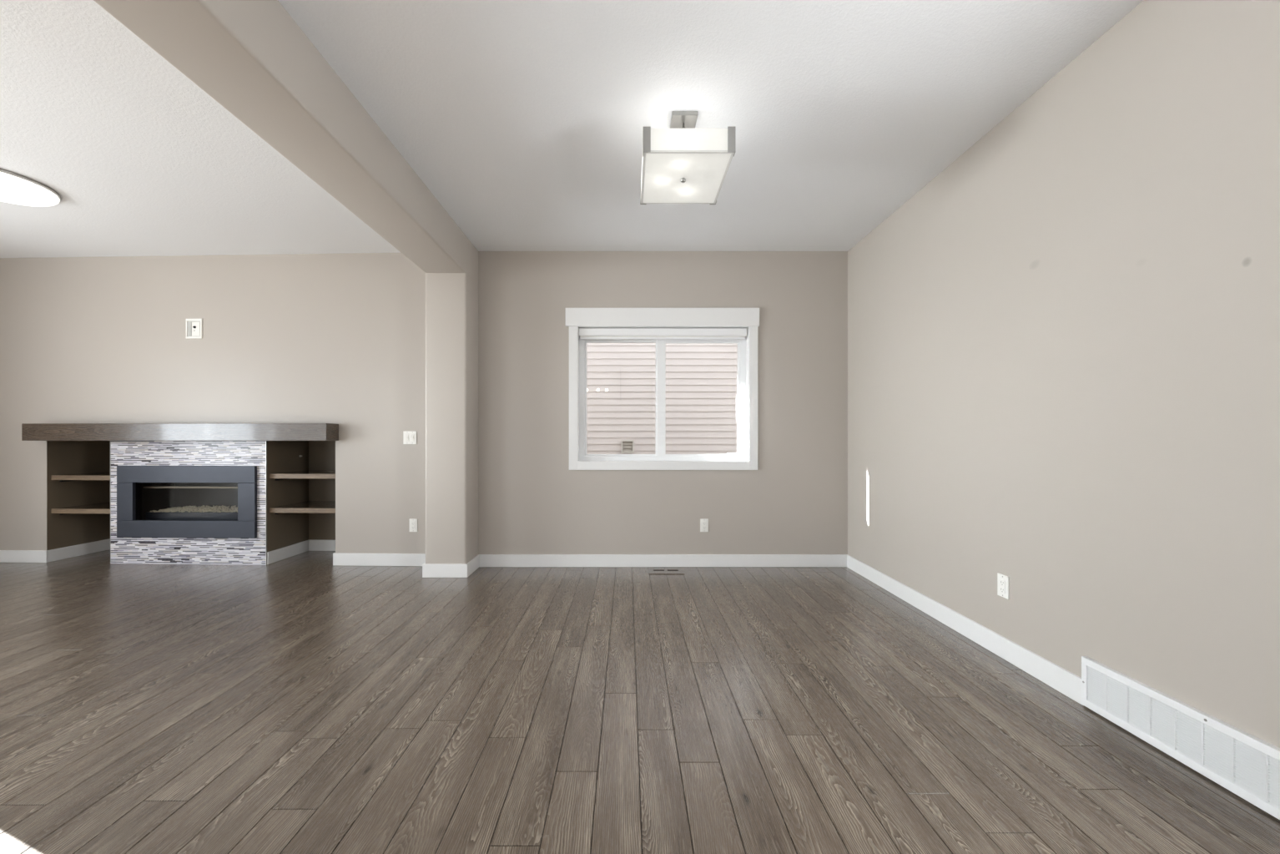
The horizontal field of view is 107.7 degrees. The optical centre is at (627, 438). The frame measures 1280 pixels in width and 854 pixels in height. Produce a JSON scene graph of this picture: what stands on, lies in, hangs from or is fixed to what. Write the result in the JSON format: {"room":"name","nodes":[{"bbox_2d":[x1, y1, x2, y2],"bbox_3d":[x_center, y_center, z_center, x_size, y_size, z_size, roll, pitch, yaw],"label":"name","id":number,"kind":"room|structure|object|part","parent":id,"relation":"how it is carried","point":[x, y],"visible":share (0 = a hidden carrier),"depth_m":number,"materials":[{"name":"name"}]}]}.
{"room":"empty living room","nodes":[
{"label":"empty living room","id":0,"kind":"room"},
{"bbox_2d":[0,251,847,554],"bbox_3d":[-1.856,-0.239,4.459,7.867,2.813,0.764,0,0,2],"label":"wall","id":1,"kind":"structure","parent":0,"point":[340,339],"depth_m":4.09,"materials":[{"name":"beige paint"}]},
{"bbox_2d":[46,440,110,549],"bbox_3d":[-4.913,0.569,4.456,0.609,1.096,0.518,0,0,2],"label":"wall niche","id":2,"kind":"object","parent":1,"relation":"in","point":[63,457],"visible":0.27,"depth_m":4.42,"materials":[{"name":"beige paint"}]},
{"bbox_2d":[51,501,110,514],"bbox_3d":[-4.913,0.671,4.468,0.604,0.065,0.487,0,0,2],"label":"niche shelf","id":3,"kind":"object","parent":2,"relation":"attached to","point":[102,507],"visible":0.59,"depth_m":4.23,"materials":[{"name":"brown wood"}]},
{"bbox_2d":[51,471,110,481],"bbox_3d":[-4.913,0.369,4.468,0.604,0.065,0.487,0,0,2],"label":"niche shelf","id":4,"kind":"object","parent":2,"relation":"attached to","point":[106,475],"visible":0.57,"depth_m":4.23,"materials":[{"name":"brown wood"}]},
{"bbox_2d":[21,423,338,440],"bbox_3d":[-3.889,-0.053,4.077,2.694,0.149,0.165,0,0,2],"label":"mantel","id":5,"kind":"object","parent":1,"relation":"attached to","point":[30,431],"visible":1,"depth_m":4.00,"materials":[{"name":"brown wood"}]},
{"bbox_2d":[186,318,202,338],"bbox_3d":[-3.852,-0.974,4.147,0.146,0.176,0.022,0,0,2],"label":"media box","id":6,"kind":"object","parent":1,"relation":"attached to","point":[194,326],"visible":1,"depth_m":4.15,"materials":[{"name":"white plastic"}]},
{"bbox_3d":[-3.853,-0.973,4.157,0.120,0.142,0.003,0,0,2],"label":"panel","id":7,"kind":"part","parent":6,"relation":"part of","materials":[{"name":"white plastic"}]},
{"bbox_3d":[-3.835,-0.970,4.152,0.070,0.124,0.005,0,0,2],"label":"cable plate","id":8,"kind":"part","parent":6,"relation":"part of","materials":[{"name":"white plastic"}]},
{"bbox_2d":[0,538,425,565],"bbox_3d":[-3.687,1.063,4.406,4.110,0.108,0.534,0,0,2],"label":"baseboard","id":9,"kind":"structure","parent":1,"relation":"attached to","point":[6,556],"depth_m":4.20,"materials":[{"name":"white paint"}]},
{"bbox_2d":[267,440,335,551],"bbox_3d":[-2.874,0.569,4.386,0.623,1.096,0.518,0,0,2],"label":"wall niche","id":10,"kind":"object","parent":1,"relation":"in","point":[284,529],"visible":0.39,"depth_m":4.50,"materials":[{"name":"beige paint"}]},
{"bbox_2d":[269,500,335,514],"bbox_3d":[-2.874,0.654,4.399,0.618,0.065,0.487,0,0,2],"label":"niche shelf","id":11,"kind":"object","parent":10,"relation":"attached to","point":[307,506],"visible":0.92,"depth_m":4.17,"materials":[{"name":"brown wood"}]},
{"bbox_2d":[269,469,335,480],"bbox_3d":[-2.874,0.349,4.399,0.618,0.065,0.487,0,0,2],"label":"niche shelf","id":12,"kind":"object","parent":10,"relation":"attached to","point":[306,473],"visible":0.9,"depth_m":4.16,"materials":[{"name":"brown wood"}]},
{"bbox_2d":[403,430,416,443],"bbox_3d":[-1.904,-0.005,4.086,0.116,0.114,0.013,0,0,2],"label":"light switch","id":13,"kind":"object","parent":1,"relation":"attached to","point":[409,436],"visible":1,"depth_m":4.08,"materials":[{"name":"white plastic"}]},
{"bbox_2d":[409,518,417,531],"bbox_3d":[-1.873,0.761,4.087,0.070,0.114,0.009,0,0,2],"label":"power outlet","id":14,"kind":"object","parent":1,"relation":"attached to","point":[413,521],"visible":1,"depth_m":4.08,"materials":[{"name":"white plastic"}]},
{"bbox_2d":[411,521,414,529],"bbox_3d":[-1.873,0.761,4.085,0.033,0.067,0.004,0,0,2],"label":"receptacle","id":15,"kind":"object","parent":14,"relation":"attached to","point":[412,522],"depth_m":4.08,"materials":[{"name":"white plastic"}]},
{"bbox_2d":[565,307,759,469],"bbox_3d":[0.302,-0.427,4.137,1.679,1.403,0.194,0,0,0],"label":"window","id":16,"kind":"structure","parent":1,"relation":"in","point":[746,457],"depth_m":4.05,"materials":[{"name":"white paint"}]},
{"bbox_3d":[-0.051,-0.360,4.194,0.666,1.036,0.030,0,0,0],"label":"fixed sash","id":17,"kind":"part","parent":16,"relation":"part of","materials":[{"name":"glass"}]},
{"bbox_2d":[578,327,746,339],"bbox_3d":[0.307,-0.914,4.103,1.471,0.094,0.050,0,0,0],"label":"window blind","id":18,"kind":"object","parent":16,"relation":"attached to","point":[585,333],"visible":1,"depth_m":4.08,"materials":[{"name":"white plastic"}]},
{"bbox_3d":[0.307,-0.876,4.104,1.445,0.018,0.024,0,0,0],"label":"rail","id":19,"kind":"part","parent":18,"relation":"part of","materials":[{"name":"white plastic"}]},
{"bbox_3d":[0.311,-0.384,4.191,1.483,1.166,0.085,0,0,0],"label":"frame","id":20,"kind":"part","parent":16,"relation":"part of","materials":[{"name":"white plastic"}]},
{"bbox_3d":[0.632,-0.360,4.166,0.737,1.036,0.024,0,0,0],"label":"sliding sash","id":21,"kind":"part","parent":16,"relation":"part of","materials":[{"name":"white plastic"}]},
{"bbox_2d":[479,554,848,566],"bbox_3d":[0.316,1.063,4.057,3.200,0.108,0.014,0,0,0],"label":"baseboard","id":22,"kind":"structure","parent":1,"relation":"attached to","point":[486,560],"depth_m":4.05,"materials":[{"name":"white paint"}]},
{"bbox_2d":[700,518,708,531],"bbox_3d":[0.667,0.756,4.060,0.070,0.114,0.009,0,0,0],"label":"power outlet","id":23,"kind":"object","parent":1,"relation":"attached to","point":[703,521],"visible":1,"depth_m":4.06,"materials":[{"name":"white plastic"}]},
{"bbox_2d":[702,521,705,529],"bbox_3d":[0.667,0.756,4.057,0.033,0.067,0.004,0,0,0],"label":"receptacle","id":24,"kind":"object","parent":23,"relation":"attached to","point":[703,522],"depth_m":4.06,"materials":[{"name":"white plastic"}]},
{"bbox_2d":[0,0,1143,257],"bbox_3d":[-1.912,-1.751,0.800,8.256,0.250,8.200,0,0,0],"label":"ceiling","id":25,"kind":"structure","parent":0,"point":[525,120],"depth_m":2.34,"materials":[{"name":"white paint"}]},
{"bbox_2d":[0,168,60,206],"bbox_3d":[-3.995,-1.578,2.955,0.524,0.096,0.524,0,0,0],"label":"dome light","id":26,"kind":"object","parent":25,"relation":"attached to","point":[16,188],"visible":1,"depth_m":2.98,"materials":[{"name":"white glass"}]},
{"bbox_2d":[93,0,478,282],"bbox_3d":[-1.465,-1.482,0.625,0.334,0.307,7.250,0,0,0],"label":"beam","id":27,"kind":"structure","parent":25,"relation":"attached to","point":[252,57],"depth_m":1.96,"materials":[{"name":"beige paint"}]},
{"bbox_2d":[640,110,735,204],"bbox_3d":[0.286,-1.469,2.405,0.428,0.314,0.486,0,0,0],"label":"ceiling light","id":28,"kind":"object","parent":25,"relation":"hanging from","point":[682,163],"visible":1,"depth_m":2.28,"materials":[{"name":"white glass"}]},
{"bbox_3d":[0.077,-1.385,2.405,0.005,0.102,0.470,0,0,0],"label":"glass","id":29,"kind":"part","parent":28,"relation":"part of","materials":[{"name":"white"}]},
{"bbox_3d":[0.286,-1.329,2.405,0.398,0.005,0.456,0,0,0],"label":"glass","id":30,"kind":"part","parent":28,"relation":"part of","materials":[{"name":"white glass"}]},
{"bbox_3d":[0.286,-1.385,2.167,0.414,0.102,0.005,0,0,0],"label":"glass","id":31,"kind":"part","parent":28,"relation":"part of","materials":[{"name":"white glass"}]},
{"bbox_2d":[0,549,1279,853],"bbox_3d":[-1.981,1.142,0.950,7.940,0.050,8.000,0,0,0],"label":"floor","id":32,"kind":"structure","parent":0,"point":[304,702],"depth_m":1.83,"materials":[{"name":"brown wood"}]},
{"bbox_2d":[110,440,267,564],"bbox_3d":[-3.899,0.569,4.382,1.432,1.096,0.516,0,0,2],"label":"fireplace","id":33,"kind":"object","parent":32,"relation":"on","point":[172,501],"visible":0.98,"depth_m":4.14,"materials":[{"name":"tile"}]},
{"bbox_3d":[-4.620,0.569,4.179,0.004,1.096,0.011,0,0,2],"label":"edge trim","id":34,"kind":"part","parent":33,"relation":"part of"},
{"bbox_3d":[-4.459,0.560,4.156,0.146,0.332,0.026,0,0,2],"label":"plate","id":35,"kind":"part","parent":33,"relation":"part of","materials":[{"name":"grey metal"}]},
{"bbox_3d":[-3.902,0.319,4.137,1.260,0.149,0.026,0,0,2],"label":"plate","id":36,"kind":"part","parent":33,"relation":"part of","materials":[{"name":"grey metal"}]},
{"bbox_3d":[-3.902,0.803,4.137,1.260,0.152,0.026,0,0,2],"label":"plate","id":37,"kind":"part","parent":33,"relation":"part of","materials":[{"name":"grey metal"}]},
{"bbox_3d":[-3.899,0.667,4.405,1.041,0.041,0.245,0,0,2],"label":"fire glass","id":38,"kind":"part","parent":33,"relation":"part of","materials":[{"name":"glass"}]},
{"bbox_3d":[-3.349,0.560,4.118,0.153,0.332,0.026,0,0,2],"label":"plate","id":39,"kind":"part","parent":33,"relation":"part of","materials":[{"name":"grey metal"}]},
{"bbox_3d":[-3.193,0.569,4.131,0.004,1.096,0.011,0,0,2],"label":"edge trim","id":40,"kind":"part","parent":33,"relation":"part of","materials":[{"name":"silver metal"}]},
{"bbox_2d":[425,272,478,563],"bbox_3d":[-1.465,-0.239,4.030,0.333,2.793,0.540,0,0,0],"label":"column","id":41,"kind":"structure","parent":32,"relation":"on","point":[451,299],"depth_m":3.76,"materials":[{"name":"beige paint"}]},
{"bbox_2d":[422,554,479,577],"bbox_3d":[-1.465,1.063,3.908,0.362,0.108,0.324,0,0,0],"label":"baseboard","id":42,"kind":"structure","parent":41,"relation":"attached to","point":[429,570],"depth_m":3.75,"materials":[{"name":"white paint"}]},
{"bbox_2d":[648,568,684,574],"bbox_3d":[0.322,1.114,3.912,0.292,0.006,0.147,0,0,0],"label":"floor vent","id":43,"kind":"object","parent":32,"relation":"in","point":[652,571],"visible":1,"depth_m":3.90,"materials":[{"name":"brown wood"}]},
{"bbox_2d":[847,0,1279,747],"bbox_3d":[1.991,-0.239,0.532,0.150,2.813,7.064,0,0,0],"label":"wall","id":44,"kind":"structure","parent":0,"point":[1064,345],"depth_m":1.87,"materials":[{"name":"beige paint"}]},
{"bbox_2d":[846,554,1083,705],"bbox_3d":[1.909,1.063,0.525,0.014,0.108,7.050,0,0,0],"label":"baseboard","id":45,"kind":"structure","parent":44,"relation":"attached to","point":[1065,682],"depth_m":2.49,"materials":[{"name":"white paint"}]},
{"bbox_2d":[997,572,1009,599],"bbox_3d":[1.912,0.752,2.379,0.009,0.114,0.070,0,0,0],"label":"power outlet","id":46,"kind":"object","parent":44,"relation":"attached to","point":[1003,581],"visible":1,"depth_m":2.37,"materials":[{"name":"white plastic"}]},
{"bbox_2d":[999,578,1005,593],"bbox_3d":[1.909,0.752,2.379,0.004,0.067,0.033,0,0,0],"label":"receptacle","id":47,"kind":"object","parent":46,"relation":"attached to","point":[1002,581],"depth_m":2.38,"materials":[{"name":"white plastic"}]},
{"bbox_2d":[1081,655,1279,819],"bbox_3d":[1.904,1.009,1.551,0.023,0.200,0.800,0,0,0],"label":"air vent","id":48,"kind":"object","parent":44,"relation":"in","point":[1247,765],"visible":1,"depth_m":1.58,"materials":[{"name":"white metal"}]},
{"label":"outside","id":49,"kind":"structure","parent":0,"visible":0},
{"bbox_3d":[0.000,1.742,0.000,60.000,0.050,40.000,0,0,0],"label":"ground","id":50,"kind":"structure","parent":49,"visible":0},
{"bbox_2d":[586,342,737,453],"bbox_3d":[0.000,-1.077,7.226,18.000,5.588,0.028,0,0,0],"label":"house","id":51,"kind":"structure","parent":50,"relation":"on","point":[702,378],"depth_m":7.22,"materials":[{"name":"paint"}]},
{"bbox_2d":[621,439,634,453],"bbox_3d":[0.001,0.127,7.189,0.194,0.196,0.050,0,0,0],"label":"vent","id":52,"kind":"object","parent":51,"relation":"attached to","point":[627,445],"visible":1,"depth_m":7.19,"materials":[{"name":"plastic"}]}
]}

